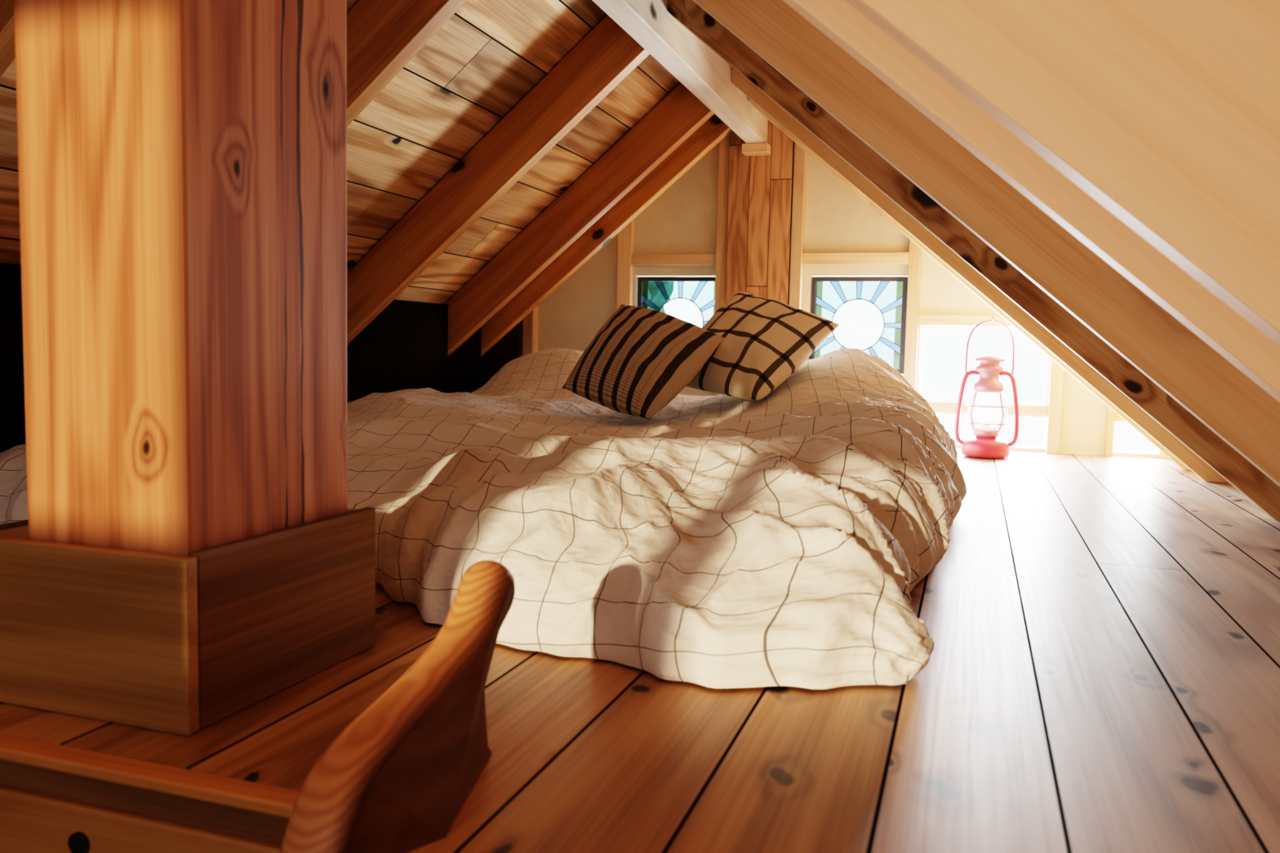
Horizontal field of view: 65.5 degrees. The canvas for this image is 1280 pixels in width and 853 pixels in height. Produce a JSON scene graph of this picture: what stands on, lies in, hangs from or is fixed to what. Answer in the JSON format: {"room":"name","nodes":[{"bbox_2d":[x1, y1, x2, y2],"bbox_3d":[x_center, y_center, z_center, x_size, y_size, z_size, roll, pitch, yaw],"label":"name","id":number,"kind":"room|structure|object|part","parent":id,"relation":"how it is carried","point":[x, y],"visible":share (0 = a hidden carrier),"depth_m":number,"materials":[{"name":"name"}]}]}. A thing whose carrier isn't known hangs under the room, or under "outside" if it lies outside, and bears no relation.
{"room":"attic bedroom","nodes":[
{"label":"attic bedroom","id":0,"kind":"room"},
{"bbox_2d":[0,262,519,453],"bbox_3d":[-0.807,-0.124,2.477,0.020,0.415,2.290,3,5,18],"label":"wall","id":1,"kind":"structure","parent":0,"point":[405,346],"depth_m":2.78,"materials":[{"name":"black"}]},
{"bbox_2d":[522,305,538,355],"bbox_3d":[-0.395,-0.217,3.579,0.040,0.440,0.050,3,5,18],"label":"trim","id":2,"kind":"structure","parent":1,"relation":"attached to","point":[531,322],"depth_m":3.55,"materials":[{"name":"brown wood"}]},
{"bbox_2d":[0,0,679,304],"bbox_3d":[-0.955,-0.426,1.452,1.474,1.244,4.600,3,5,18],"label":"ceiling","id":3,"kind":"structure","parent":0,"point":[489,55],"depth_m":2.21,"materials":[{"name":"brown wood"}]},
{"bbox_2d":[0,0,15,77],"bbox_3d":[-1.020,-0.384,1.276,1.326,1.113,0.040,3,5,18],"label":"rafter","id":4,"kind":"object","parent":3,"relation":"attached to","point":[7,46],"visible":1,"depth_m":1.17,"materials":[{"name":"brown wood"}]},
{"bbox_2d":[346,0,466,126],"bbox_3d":[-0.830,-0.425,1.843,1.326,1.113,0.040,3,5,18],"label":"rafter","id":5,"kind":"object","parent":3,"relation":"attached to","point":[383,37],"visible":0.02,"depth_m":1.68,"materials":[{"name":"brown wood"}]},
{"bbox_2d":[346,14,649,344],"bbox_3d":[-0.621,-0.471,2.468,1.326,1.113,0.040,3,5,18],"label":"rafter","id":6,"kind":"object","parent":3,"relation":"attached to","point":[607,55],"visible":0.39,"depth_m":2.35,"materials":[{"name":"brown wood"}]},
{"bbox_2d":[444,82,714,356],"bbox_3d":[-0.433,-0.512,3.026,1.326,1.113,0.040,3,5,18],"label":"rafter","id":7,"kind":"object","parent":3,"relation":"attached to","point":[680,113],"visible":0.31,"depth_m":2.92,"materials":[{"name":"brown wood"}]},
{"bbox_2d":[448,114,732,356],"bbox_3d":[-0.364,-0.527,3.234,1.326,1.113,0.040,3,5,18],"label":"rafter","id":8,"kind":"object","parent":3,"relation":"attached to","point":[713,130],"visible":0.26,"depth_m":3.12,"materials":[{"name":"brown wood"}]},
{"bbox_2d":[591,0,768,143],"bbox_3d":[-0.302,-0.846,1.171,0.059,0.175,4.340,3,5,18],"label":"ridge beam","id":9,"kind":"structure","parent":3,"relation":"attached to","point":[696,66],"depth_m":2.38,"materials":[{"name":"white wood"}]},
{"bbox_2d":[742,142,770,155],"bbox_3d":[0.374,-0.891,3.203,0.083,0.029,0.059,3,5,18],"label":"wood block","id":10,"kind":"object","parent":9,"relation":"attached to","point":[752,148],"visible":1,"depth_m":3.18,"materials":[{"name":"brown wood"}]},
{"bbox_2d":[0,448,1279,852],"bbox_3d":[-0.037,0.219,1.192,3.400,0.030,4.600,3,5,18],"label":"floor","id":11,"kind":"structure","parent":0,"point":[1101,674],"depth_m":0.80,"materials":[{"name":"brown wood"}]},
{"bbox_2d":[0,784,281,852],"bbox_3d":[-0.656,0.334,0.806,0.980,0.156,0.018,3,5,18],"label":"trim","id":12,"kind":"structure","parent":11,"relation":"attached to","point":[31,822],"depth_m":0.70,"materials":[{"name":"brown wood"}]},
{"bbox_2d":[67,831,89,852],"bbox_3d":[-0.398,0.296,0.705,0.017,0.017,0.003,3,5,18],"label":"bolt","id":13,"kind":"object","parent":12,"relation":"attached to","point":[77,842],"visible":1,"depth_m":0.70,"materials":[{"name":"black metal"}]},
{"bbox_2d":[0,759,289,844],"bbox_3d":[-0.625,0.245,0.791,1.040,0.024,0.014,3,5,18],"label":"trim","id":14,"kind":"structure","parent":11,"relation":"attached to","point":[254,824],"depth_m":0.69,"materials":[{"name":"brown wood"}]},
{"bbox_2d":[0,733,299,817],"bbox_3d":[-0.626,0.229,0.786,1.040,0.009,0.022,3,5,18],"label":"trim","id":15,"kind":"structure","parent":11,"relation":"attached to","point":[232,792],"depth_m":0.68,"materials":[{"name":"brown wood"}]},
{"bbox_2d":[0,0,375,735],"bbox_3d":[-0.405,-0.245,0.865,0.245,0.929,0.247,3,5,18],"label":"wooden post","id":16,"kind":"object","parent":11,"relation":"on","point":[189,552],"visible":1,"depth_m":0.78,"materials":[{"name":"brown wood"}]},
{"bbox_3d":[-0.524,0.146,0.930,0.015,0.134,0.210,3,5,18],"label":"board","id":17,"kind":"part","parent":16,"relation":"part of","materials":[{"name":"brown wood"}]},
{"bbox_3d":[-0.451,0.160,0.785,0.245,0.134,0.012,3,5,18],"label":"board","id":18,"kind":"part","parent":16,"relation":"part of","materials":[{"name":"brown wood"}]},
{"bbox_3d":[-0.301,0.155,0.866,0.010,0.137,0.235,3,5,18],"label":"board","id":19,"kind":"part","parent":16,"relation":"part of","materials":[{"name":"brown wood"}]},
{"bbox_3d":[-0.382,0.143,1.008,0.234,0.134,0.015,3,5,18],"label":"board","id":20,"kind":"part","parent":16,"relation":"part of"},
{"bbox_2d":[280,560,515,852],"bbox_3d":[-0.143,0.248,0.641,0.071,0.276,0.288,3,5,18],"label":"ladder","id":21,"kind":"object","parent":11,"relation":"on","point":[397,778],"visible":1,"depth_m":0.62,"materials":[{"name":"brown wood"}]},
{"bbox_2d":[954,315,1018,457],"bbox_3d":[1.011,-0.117,2.888,0.134,0.409,0.134,-1,5,-27],"label":"lantern","id":22,"kind":"object","parent":11,"relation":"on","point":[985,444],"visible":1,"depth_m":2.87,"materials":[{"name":"metal"}]},
{"bbox_3d":[1.007,0.058,2.902,0.134,0.058,0.134,3,5,18],"label":"fuel tank","id":23,"kind":"part","parent":22,"relation":"part of","materials":[{"name":"red metal"}]},
{"bbox_3d":[1.008,0.009,2.898,0.072,0.040,0.072,3,5,18],"label":"burner","id":24,"kind":"part","parent":22,"relation":"part of","materials":[{"name":"metal"}]},
{"bbox_3d":[1.009,-0.046,2.893,0.116,0.112,0.116,3,5,18],"label":"glass globe","id":25,"kind":"part","parent":22,"relation":"part of"},
{"bbox_3d":[1.014,-0.233,2.878,0.134,0.176,0.006,3,5,18],"label":"bail handle","id":26,"kind":"part","parent":22,"relation":"part of","materials":[{"name":"metal"}]},
{"bbox_2d":[481,142,1169,458],"bbox_3d":[0.447,-0.540,3.336,2.880,1.220,0.070,3,5,18],"label":"wall","id":27,"kind":"structure","parent":0,"point":[682,220],"depth_m":3.26,"materials":[{"name":"beige paint"}]},
{"bbox_2d":[616,219,634,310],"bbox_3d":[-0.055,-0.348,3.466,0.050,0.735,0.030,3,5,18],"label":"trim","id":28,"kind":"structure","parent":27,"relation":"attached to","point":[626,236],"depth_m":3.44,"materials":[{"name":"brown wood"}]},
{"bbox_2d":[631,253,715,266],"bbox_3d":[0.118,-0.567,3.392,0.304,0.037,0.030,3,5,18],"label":"trim","id":29,"kind":"structure","parent":27,"relation":"attached to","point":[664,260],"depth_m":3.38,"materials":[{"name":"brown wood"}]},
{"bbox_2d":[637,276,715,327],"bbox_3d":[0.137,-0.359,3.435,0.304,0.310,0.025,3,5,18],"label":"window","id":30,"kind":"structure","parent":27,"relation":"in","point":[643,301],"depth_m":3.43,"materials":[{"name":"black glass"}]},
{"bbox_2d":[711,133,729,395],"bbox_3d":[0.276,-0.474,3.338,0.039,1.020,0.045,3,5,18],"label":"trim","id":31,"kind":"structure","parent":27,"relation":"attached to","point":[724,144],"depth_m":3.30,"materials":[{"name":"brown wood"}]},
{"bbox_2d":[724,120,794,305],"bbox_3d":[0.393,-0.497,3.289,0.210,1.080,0.060,3,5,18],"label":"post","id":32,"kind":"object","parent":27,"relation":"attached to","point":[759,211],"depth_m":3.25,"materials":[{"name":"brown wood"}]},
{"bbox_2d":[788,142,807,309],"bbox_3d":[0.511,-0.482,3.258,0.036,1.060,0.045,3,5,18],"label":"trim","id":33,"kind":"structure","parent":27,"relation":"attached to","point":[800,157],"depth_m":3.23,"materials":[{"name":"brown wood"}]},
{"bbox_2d":[802,252,909,265],"bbox_3d":[0.692,-0.539,3.202,0.336,0.037,0.030,3,5,18],"label":"trim","id":34,"kind":"structure","parent":27,"relation":"attached to","point":[854,258],"depth_m":3.19,"materials":[{"name":"beige wood"}]},
{"bbox_2d":[808,276,907,373],"bbox_3d":[0.710,-0.331,3.245,0.304,0.310,0.025,3,5,18],"label":"window","id":35,"kind":"structure","parent":27,"relation":"in","point":[898,346],"depth_m":3.22,"materials":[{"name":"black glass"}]},
{"bbox_2d":[903,239,922,390],"bbox_3d":[0.864,-0.318,3.160,0.038,0.765,0.030,3,5,18],"label":"trim","id":36,"kind":"structure","parent":27,"relation":"attached to","point":[915,251],"depth_m":3.14,"materials":[{"name":"brown wood"}]},
{"bbox_2d":[918,314,1013,326],"bbox_3d":[1.087,-0.328,3.085,0.430,0.034,0.030,3,5,18],"label":"trim","id":37,"kind":"structure","parent":27,"relation":"attached to","point":[923,319],"depth_m":3.10,"materials":[{"name":"beige wood"}]},
{"bbox_2d":[918,326,1048,404],"bbox_3d":[1.078,-0.193,3.132,0.383,0.235,0.025,3,5,18],"label":"window","id":38,"kind":"structure","parent":27,"relation":"in","point":[922,327],"depth_m":3.13,"materials":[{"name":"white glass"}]},
{"bbox_2d":[928,404,1048,413],"bbox_3d":[1.067,-0.057,3.124,0.394,0.018,0.005,3,5,18],"label":"trim","id":39,"kind":"structure","parent":27,"relation":"attached to","point":[935,406],"depth_m":3.11,"materials":[{"name":"beige wood"}]},
{"bbox_2d":[1045,358,1064,453],"bbox_3d":[1.270,-0.117,3.039,0.038,0.400,0.030,3,5,18],"label":"trim","id":40,"kind":"structure","parent":27,"relation":"attached to","point":[1053,428],"depth_m":3.03,"materials":[{"name":"brown wood"}]},
{"bbox_2d":[1104,405,1115,457],"bbox_3d":[1.417,-0.050,2.994,0.020,0.280,0.030,3,5,18],"label":"trim","id":41,"kind":"structure","parent":27,"relation":"attached to","point":[1110,421],"depth_m":2.99,"materials":[{"name":"brown wood"}]},
{"bbox_2d":[1115,413,1124,421],"bbox_3d":[1.498,-0.025,2.969,0.150,0.022,0.030,3,5,18],"label":"trim","id":42,"kind":"structure","parent":27,"relation":"attached to","point":[1117,418],"depth_m":2.98,"materials":[{"name":"beige wood"}]},
{"bbox_3d":[0.742,-0.416,1.910,1.472,1.249,2.658,3,5,18],"label":"ceiling","id":43,"kind":"structure","parent":0,"visible":0},
{"bbox_2d":[751,101,1190,470],"bbox_3d":[0.991,-0.497,2.803,1.398,1.181,0.040,3,5,18],"label":"rafter","id":44,"kind":"object","parent":43,"relation":"attached to","point":[754,105],"visible":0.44,"depth_m":2.81,"materials":[{"name":"brown wood"}]},
{"bbox_2d":[667,0,1279,521],"bbox_3d":[0.718,-0.437,1.990,1.398,1.181,0.040,3,5,18],"label":"rafter","id":45,"kind":"object","parent":43,"relation":"attached to","point":[1246,477],"visible":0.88,"depth_m":1.99,"materials":[{"name":"brown wood"}]},
{"bbox_2d":[731,66,1229,483],"bbox_3d":[0.909,-0.479,2.557,1.398,1.181,0.040,3,5,18],"label":"rafter","id":46,"kind":"object","parent":43,"relation":"attached to","point":[922,234],"visible":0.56,"depth_m":2.56,"materials":[{"name":"brown wood"}]},
{"bbox_2d":[692,0,1279,486],"bbox_3d":[0.519,-0.394,1.394,1.398,1.181,0.040,3,5,18],"label":"rafter","id":47,"kind":"object","parent":43,"relation":"attached to","point":[1229,403],"visible":0.58,"depth_m":1.38,"materials":[{"name":"brown wood"}]},
{"bbox_2d":[782,0,1279,402],"bbox_3d":[0.328,-0.352,0.826,1.398,1.181,0.040,3,5,18],"label":"rafter","id":48,"kind":"object","parent":43,"relation":"attached to","point":[1218,325],"visible":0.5,"depth_m":0.82,"materials":[{"name":"brown wood"}]},
{"bbox_3d":[0.348,-0.363,-0.386,1.729,1.466,1.941,3,5,18],"label":"ceiling","id":49,"kind":"structure","parent":0,"visible":0},
{"bbox_2d":[844,0,1279,346],"bbox_3d":[0.500,-0.418,0.563,1.882,1.363,0.040,3,5,18],"label":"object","id":50,"kind":"structure","parent":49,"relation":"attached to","point":[1166,113],"depth_m":0.62,"materials":[{"name":"beige wood"}]},
{"label":"outside","id":51,"kind":"structure","parent":0,"visible":0},
{"bbox_2d":[647,281,674,313],"bbox_3d":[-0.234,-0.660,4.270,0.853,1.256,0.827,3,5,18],"label":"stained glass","id":52,"kind":"object","parent":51,"point":[655,295],"visible":0.02,"depth_m":4.12,"materials":[{"name":"green glass"}]},
{"bbox_3d":[-0.100,0.084,2.286,1.140,0.059,1.750,3,5,18],"label":"mattress","id":53,"kind":"object","parent":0,"visible":0},
{"bbox_2d":[0,347,967,688],"bbox_3d":[-0.090,-0.029,2.141,1.520,0.304,2.342,3,5,18],"label":"duvet","id":54,"kind":"object","parent":53,"relation":"on","point":[785,537],"visible":0.77,"depth_m":1.11,"materials":[{"name":"fabric"}]},
{"bbox_2d":[562,304,724,419],"bbox_3d":[-0.013,-0.174,2.467,0.404,0.276,0.309,6,6,44],"label":"throw pillow","id":55,"kind":"object","parent":54,"relation":"on","point":[640,359],"visible":1,"depth_m":2.38,"materials":[{"name":"fabric"}]},
{"bbox_2d":[686,291,839,400],"bbox_3d":[0.282,-0.222,2.581,0.335,0.285,0.383,-3,6,-42],"label":"throw pillow","id":56,"kind":"object","parent":54,"relation":"on","point":[766,340],"visible":0.89,"depth_m":2.49,"materials":[{"name":"fabric"}]}
]}

